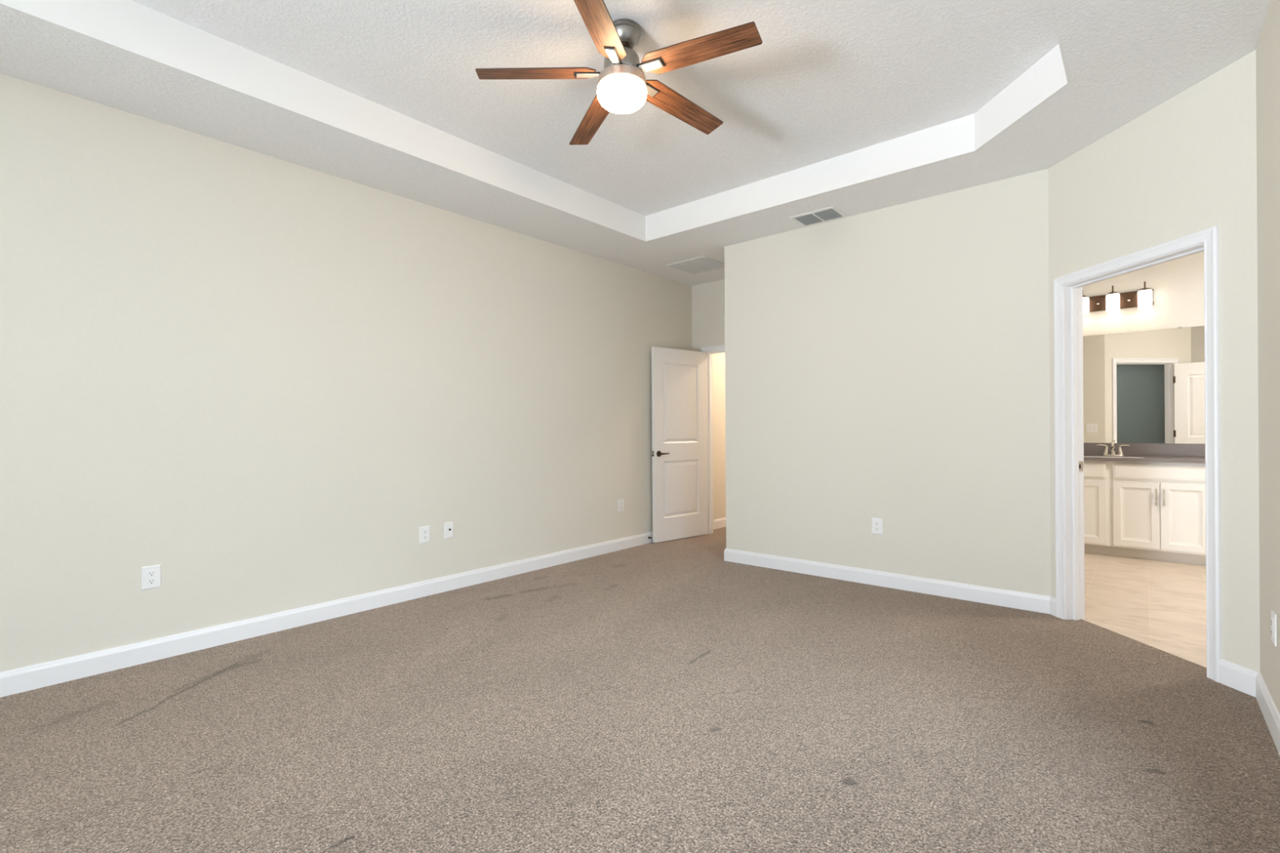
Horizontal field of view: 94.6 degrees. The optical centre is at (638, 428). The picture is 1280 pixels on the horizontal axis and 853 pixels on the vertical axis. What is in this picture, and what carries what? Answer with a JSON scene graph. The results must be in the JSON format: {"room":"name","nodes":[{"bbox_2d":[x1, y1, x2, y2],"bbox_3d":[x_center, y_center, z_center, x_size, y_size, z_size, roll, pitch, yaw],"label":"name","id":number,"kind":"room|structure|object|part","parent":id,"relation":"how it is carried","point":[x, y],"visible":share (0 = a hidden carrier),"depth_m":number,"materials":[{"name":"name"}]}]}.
{"room":"empty bedroom","nodes":[
{"label":"empty bedroom","id":0,"kind":"room"},
{"bbox_2d":[0,73,692,671],"bbox_3d":[-2.434,-0.179,3.127,0.115,2.823,9.421,0,0,41],"label":"wall","id":1,"kind":"structure","parent":0,"point":[256,379],"depth_m":3.37,"materials":[{"name":"beige paint"}]},
{"bbox_2d":[141,564,161,590],"bbox_3d":[-2.465,0.750,2.989,0.009,0.117,0.078,0,0,41],"label":"wall outlet","id":2,"kind":"object","parent":1,"relation":"attached to","point":[150,575],"visible":1,"depth_m":2.98,"materials":[{"name":"white plastic"}]},
{"bbox_2d":[147,577,155,584],"bbox_3d":[-2.463,0.770,2.987,0.003,0.033,0.033,0,0,41],"label":"receptacle","id":3,"kind":"object","parent":2,"relation":"attached to","point":[150,580],"depth_m":2.99,"materials":[{"name":"white plastic"}]},
{"bbox_2d":[147,570,155,577],"bbox_3d":[-2.463,0.731,2.987,0.003,0.033,0.033,0,0,41],"label":"receptacle","id":4,"kind":"object","parent":2,"relation":"attached to","point":[150,573],"depth_m":2.99,"materials":[{"name":"white plastic"}]},
{"bbox_2d":[0,531,653,697],"bbox_3d":[-2.376,1.118,3.085,0.014,0.107,9.191,0,0,41],"label":"baseboard","id":5,"kind":"structure","parent":1,"relation":"attached to","point":[19,680],"depth_m":3.35,"materials":[{"name":"white paint"}]},
{"bbox_2d":[419,525,430,543],"bbox_3d":[-1.493,0.738,4.125,0.009,0.117,0.078,0,0,41],"label":"wall outlet","id":6,"kind":"object","parent":1,"relation":"attached to","point":[424,531],"visible":1,"depth_m":4.12,"materials":[{"name":"white plastic"}]},
{"bbox_2d":[444,521,453,538],"bbox_3d":[-1.369,0.731,4.268,0.012,0.112,0.072,0,0,41],"label":"cable jack","id":7,"kind":"object","parent":1,"relation":"attached to","point":[448,526],"visible":1,"depth_m":4.26,"materials":[{"name":"white plastic"}]},
{"bbox_2d":[617,498,623,511],"bbox_3d":[-0.171,0.735,5.671,0.009,0.117,0.078,0,0,41],"label":"wall outlet","id":8,"kind":"object","parent":1,"relation":"attached to","point":[620,502],"visible":1,"depth_m":5.66,"materials":[{"name":"white plastic"}]},
{"bbox_2d":[0,0,1271,285],"bbox_3d":[-0.808,-1.718,1.728,4.191,0.274,9.191,0,0,41],"label":"ceiling","id":9,"kind":"structure","parent":0,"point":[826,79],"depth_m":2.95,"materials":[{"name":"white paint"}]},
{"bbox_2d":[0,0,1069,241],"bbox_3d":[-1.082,-1.686,1.413,2.956,0.214,6.955,0,0,41],"label":"ceiling tray edge","id":10,"kind":"structure","parent":9,"relation":"attached to","point":[128,25],"depth_m":3.30,"materials":[{"name":"white paint"}]},
{"bbox_2d":[475,0,762,145],"bbox_3d":[-0.044,-1.627,2.674,1.234,0.347,1.226,0,0,41],"label":"ceiling fan","id":11,"kind":"object","parent":9,"relation":"hanging from","point":[623,87],"visible":1,"depth_m":2.59,"materials":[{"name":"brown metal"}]},
{"bbox_3d":[-0.453,-1.581,2.630,0.522,0.006,0.122,-4,12,-6],"label":"blade","id":12,"kind":"part","parent":11,"relation":"part of","materials":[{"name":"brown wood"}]},
{"bbox_3d":[-0.228,-1.582,3.014,0.122,0.006,0.522,-13,2,-24],"label":"blade","id":13,"kind":"part","parent":11,"relation":"part of","materials":[{"name":"brown wood"}]},
{"bbox_3d":[-0.158,-1.583,2.298,0.122,0.006,0.522,12,6,11],"label":"blade","id":14,"kind":"part","parent":11,"relation":"part of","materials":[{"name":"brown wood"}]},
{"bbox_3d":[-0.076,-1.496,2.667,0.225,0.086,0.225,0,0,41],"label":"globe","id":15,"kind":"part","parent":11,"relation":"part of","materials":[{"name":"white glass"}]},
{"bbox_3d":[0.206,-1.585,2.918,0.522,0.006,0.122,4,-15,-42],"label":"blade","id":16,"kind":"part","parent":11,"relation":"part of","materials":[{"name":"brown wood"}]},
{"bbox_3d":[0.249,-1.586,2.476,0.522,0.006,0.122,4,-10,30],"label":"blade","id":17,"kind":"part","parent":11,"relation":"part of","materials":[{"name":"brown wood"}]},
{"bbox_2d":[666,255,724,274],"bbox_3d":[0.572,-1.585,5.743,0.450,0.016,0.443,0,0,41],"label":"ceiling vent","id":18,"kind":"object","parent":9,"relation":"in","point":[702,264],"visible":0.91,"depth_m":5.71,"materials":[{"name":"white metal"}]},
{"bbox_2d":[788,205,848,226],"bbox_3d":[1.346,-1.590,4.437,0.355,0.011,0.263,0,0,41],"label":"ceiling vent","id":19,"kind":"object","parent":9,"relation":"in","point":[830,213],"visible":1,"depth_m":4.42,"materials":[{"name":"white metal"}]},
{"bbox_2d":[0,526,1279,852],"bbox_3d":[0.994,1.179,2.249,6.224,0.060,12.300,0,0,41],"label":"floor","id":20,"kind":"structure","parent":0,"point":[673,695],"depth_m":2.27,"materials":[{"name":"beige carpet"}]},
{"bbox_2d":[1084,460,1110,555],"bbox_3d":[4.153,0.711,5.607,0.507,0.851,0.602,0,0,41],"label":"vanity cabinet","id":21,"kind":"object","parent":20,"relation":"on","point":[1096,473],"visible":0.27,"depth_m":5.31,"materials":[{"name":"white paint"}]},
{"bbox_3d":[3.985,0.370,5.408,0.453,0.124,0.020,0,0,41],"label":"drawer","id":22,"kind":"part","parent":21,"relation":"part of","materials":[{"name":"white paint"}]},
{"bbox_3d":[3.988,0.744,5.409,0.453,0.566,0.019,0,0,41],"label":"door","id":23,"kind":"part","parent":21,"relation":"part of","materials":[{"name":"white paint"}]},
{"bbox_2d":[1109,461,1205,565],"bbox_3d":[4.602,0.708,5.223,0.673,0.851,0.602,0,0,41],"label":"vanity cabinet","id":24,"kind":"object","parent":20,"relation":"on","point":[1157,509],"visible":0.87,"depth_m":5.03,"materials":[{"name":"white paint"}]},
{"bbox_3d":[4.314,0.741,5.130,0.308,0.566,0.019,0,0,41],"label":"door","id":25,"kind":"part","parent":24,"relation":"part of","materials":[{"name":"white paint"}]},
{"bbox_2d":[1083,442,1204,463],"bbox_3d":[4.410,0.210,5.389,1.205,0.146,0.597,0,0,41],"label":"countertop","id":26,"kind":"structure","parent":24,"relation":"on","point":[1135,452],"depth_m":5.38,"materials":[{"name":"grey stone"}]},
{"bbox_2d":[1096,440,1129,456],"bbox_3d":[4.459,0.182,5.557,0.173,0.142,0.184,0,0,-6],"label":"faucet","id":27,"kind":"object","parent":26,"relation":"on","point":[1113,453],"visible":1,"depth_m":5.54,"materials":[{"name":"silver metal"}]},
{"bbox_3d":[4.399,0.198,5.608,0.088,0.100,0.042,0,0,41],"label":"handle","id":28,"kind":"part","parent":27,"relation":"part of","materials":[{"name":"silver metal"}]},
{"bbox_3d":[4.433,0.178,5.527,0.044,0.135,0.149,0,0,41],"label":"spout","id":29,"kind":"part","parent":27,"relation":"part of","materials":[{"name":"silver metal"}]},
{"bbox_3d":[4.459,0.245,5.557,0.164,0.015,0.056,0,0,41],"label":"plate","id":30,"kind":"part","parent":27,"relation":"part of","materials":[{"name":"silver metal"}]},
{"bbox_3d":[4.519,0.198,5.505,0.088,0.100,0.042,0,0,41],"label":"handle","id":31,"kind":"part","parent":27,"relation":"part of","materials":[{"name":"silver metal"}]},
{"bbox_2d":[1084,456,1143,457],"bbox_3d":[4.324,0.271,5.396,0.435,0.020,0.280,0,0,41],"label":"sink basin","id":32,"kind":"object","parent":26,"relation":"in","point":[1084,456],"depth_m":5.45,"materials":[{"name":"white ceramic"}]},
{"bbox_3d":[4.397,0.580,5.024,0.010,0.144,0.034,0,0,41],"label":"handle","id":33,"kind":"part","parent":24,"relation":"part of","materials":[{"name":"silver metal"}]},
{"bbox_3d":[4.431,0.367,5.027,0.623,0.124,0.020,0,0,41],"label":"drawer","id":34,"kind":"part","parent":24,"relation":"part of","materials":[{"name":"white paint"}]},
{"bbox_3d":[4.434,0.580,4.993,0.010,0.144,0.034,0,0,41],"label":"handle","id":35,"kind":"part","parent":24,"relation":"part of","materials":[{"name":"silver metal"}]},
{"bbox_3d":[4.554,0.740,4.925,0.309,0.566,0.019,0,0,41],"label":"door","id":36,"kind":"part","parent":24,"relation":"part of","materials":[{"name":"white paint"}]},
{"bbox_2d":[691,280,724,351],"bbox_3d":[1.073,-0.203,6.250,1.157,2.823,0.115,0,0,41],"label":"wall","id":37,"kind":"structure","parent":0,"point":[708,300],"depth_m":6.44,"materials":[{"name":"beige paint"}]},
{"bbox_2d":[701,344,724,534],"bbox_3d":[1.075,0.125,6.251,0.896,2.048,0.150,0,0,41],"label":"trim","id":38,"kind":"structure","parent":37,"relation":"attached to","point":[709,350],"depth_m":6.48,"materials":[{"name":"white paint"}]},
{"bbox_2d":[651,346,706,542],"bbox_3d":[0.449,0.158,6.177,0.769,1.975,0.090,0,0,-40],"label":"door","id":39,"kind":"structure","parent":38,"relation":"attached to","point":[678,376],"depth_m":6.17,"materials":[{"name":"white paint"}]},
{"bbox_3d":[0.247,0.251,5.985,0.137,0.062,0.056,0,0,-40],"label":"handle","id":40,"kind":"part","parent":39,"relation":"part of","materials":[{"name":"brown metal"}]},
{"bbox_2d":[712,352,725,519],"bbox_3d":[1.649,-0.206,7.803,0.115,2.823,2.994,0,0,41],"label":"wall","id":41,"kind":"structure","parent":0,"point":[718,359],"depth_m":6.88,"materials":[{"name":"beige paint"}]},
{"bbox_2d":[713,517,725,529],"bbox_3d":[1.707,1.091,7.761,0.014,0.107,2.994,0,0,41],"label":"baseboard","id":42,"kind":"structure","parent":41,"relation":"attached to","point":[720,522],"depth_m":6.85,"materials":[{"name":"white paint"}]},
{"bbox_2d":[724,168,1050,595],"bbox_3d":[1.699,-0.207,4.432,2.387,2.823,0.115,0,0,41],"label":"wall","id":43,"kind":"structure","parent":0,"point":[891,364],"depth_m":4.21,"materials":[{"name":"beige paint"}]},
{"bbox_2d":[871,517,882,534],"bbox_3d":[1.741,0.711,4.321,0.078,0.117,0.009,0,0,41],"label":"wall outlet","id":44,"kind":"object","parent":43,"relation":"attached to","point":[877,523],"visible":1,"depth_m":4.32,"materials":[{"name":"white plastic"}]},
{"bbox_2d":[724,548,1050,613],"bbox_3d":[1.642,1.092,4.403,2.353,0.107,0.014,0,0,41],"label":"baseboard","id":45,"kind":"structure","parent":43,"relation":"attached to","point":[988,595],"depth_m":4.21,"materials":[{"name":"white paint"}]},
{"bbox_2d":[1082,251,1204,444],"bbox_3d":[5.059,-0.229,5.301,4.230,2.823,0.115,0,0,41],"label":"wall","id":46,"kind":"structure","parent":0,"point":[1177,285],"depth_m":5.45,"materials":[{"name":"paint"}]},
{"bbox_2d":[1082,281,1153,315],"bbox_3d":[4.489,-1.232,5.597,0.584,0.240,0.165,0,0,41],"label":"vanity light","id":47,"kind":"object","parent":46,"relation":"attached to","point":[1113,301],"visible":0.81,"depth_m":5.56,"materials":[{"name":"white glass"}]},
{"bbox_3d":[4.294,-1.188,5.723,0.102,0.154,0.102,0,0,41],"label":"lamp shade","id":48,"kind":"part","parent":47,"relation":"part of","materials":[{"name":"white glass"}]},
{"bbox_3d":[4.469,-1.189,5.573,0.102,0.154,0.102,0,0,41],"label":"lamp shade","id":49,"kind":"part","parent":47,"relation":"part of","materials":[{"name":"white glass"}]},
{"bbox_3d":[4.534,-1.214,5.649,0.570,0.144,0.027,0,0,41],"label":"plate","id":50,"kind":"part","parent":47,"relation":"part of","materials":[{"name":"brown metal"}]},
{"bbox_3d":[4.524,-1.214,5.638,0.584,0.144,0.008,0,0,41],"label":"rail","id":51,"kind":"part","parent":47,"relation":"part of","materials":[{"name":"brown metal"}]},
{"bbox_3d":[4.644,-1.190,5.423,0.102,0.154,0.102,0,0,41],"label":"lamp shade","id":52,"kind":"part","parent":47,"relation":"part of","materials":[{"name":"white glass"}]},
{"bbox_2d":[1083,325,1204,444],"bbox_3d":[4.597,-0.393,5.613,1.205,1.055,0.008,0,0,41],"label":"vanity mirror","id":53,"kind":"object","parent":46,"relation":"attached to","point":[1145,386],"visible":0.64,"depth_m":5.51,"materials":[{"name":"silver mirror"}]},
{"bbox_2d":[1083,442,1204,457],"bbox_3d":[4.597,0.194,5.608,1.205,0.117,0.020,0,0,41],"label":"backsplash","id":54,"kind":"structure","parent":46,"relation":"attached to","point":[1135,449],"depth_m":5.46,"materials":[{"name":"grey stone"}]},
{"bbox_2d":[1048,49,1260,672],"bbox_3d":[2.634,-0.213,3.077,0.115,2.823,1.241,0,0,-4],"label":"wall","id":55,"kind":"structure","parent":0,"point":[1186,165],"depth_m":2.66,"materials":[{"name":"beige paint"}]},
{"bbox_2d":[1049,596,1055,616],"bbox_3d":[2.536,1.086,3.617,0.014,0.107,0.053,0,0,-4],"label":"baseboard","id":56,"kind":"structure","parent":55,"relation":"attached to","point":[1052,600],"depth_m":3.61,"materials":[{"name":"white paint"}]},
{"bbox_2d":[1053,225,1221,682],"bbox_3d":[2.632,0.117,3.127,0.150,2.060,0.939,0,0,-4],"label":"trim","id":57,"kind":"structure","parent":55,"relation":"attached to","point":[1068,288],"depth_m":3.52,"materials":[{"name":"white paint"}]},
{"bbox_3d":[2.642,0.223,3.536,0.029,0.060,0.003,0,0,-4],"label":"strike plate","id":58,"kind":"part","parent":57,"relation":"part of","materials":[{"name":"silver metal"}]},
{"bbox_3d":[2.699,0.112,3.133,0.017,2.052,0.939,0,0,-4],"label":"casing","id":59,"kind":"part","parent":57,"relation":"part of","materials":[{"name":"white paint"}]},
{"bbox_2d":[1218,658,1258,697],"bbox_3d":[2.617,1.085,2.578,0.014,0.107,0.154,0,0,-4],"label":"baseboard","id":60,"kind":"structure","parent":55,"relation":"attached to","point":[1235,676],"depth_m":2.58,"materials":[{"name":"white paint"}]},
{"bbox_2d":[1256,0,1279,714],"bbox_3d":[0.236,-0.197,-0.375,0.115,2.823,7.569,0,0,41],"label":"wall","id":61,"kind":"structure","parent":0,"point":[1268,49],"depth_m":2.28,"materials":[{"name":"beige paint"}]},
{"bbox_2d":[1255,672,1279,755],"bbox_3d":[0.218,1.101,-0.308,0.014,0.107,7.406,0,0,41],"label":"baseboard","id":62,"kind":"structure","parent":61,"relation":"attached to","point":[1269,711],"depth_m":2.25,"materials":[{"name":"white paint"}]},
{"bbox_2d":[1271,609,1276,646],"bbox_3d":[2.377,0.745,2.215,0.009,0.117,0.078,0,0,41],"label":"wall outlet","id":63,"kind":"object","parent":61,"relation":"attached to","point":[1273,616],"visible":1,"depth_m":2.19,"materials":[{"name":"white plastic"}]}
]}

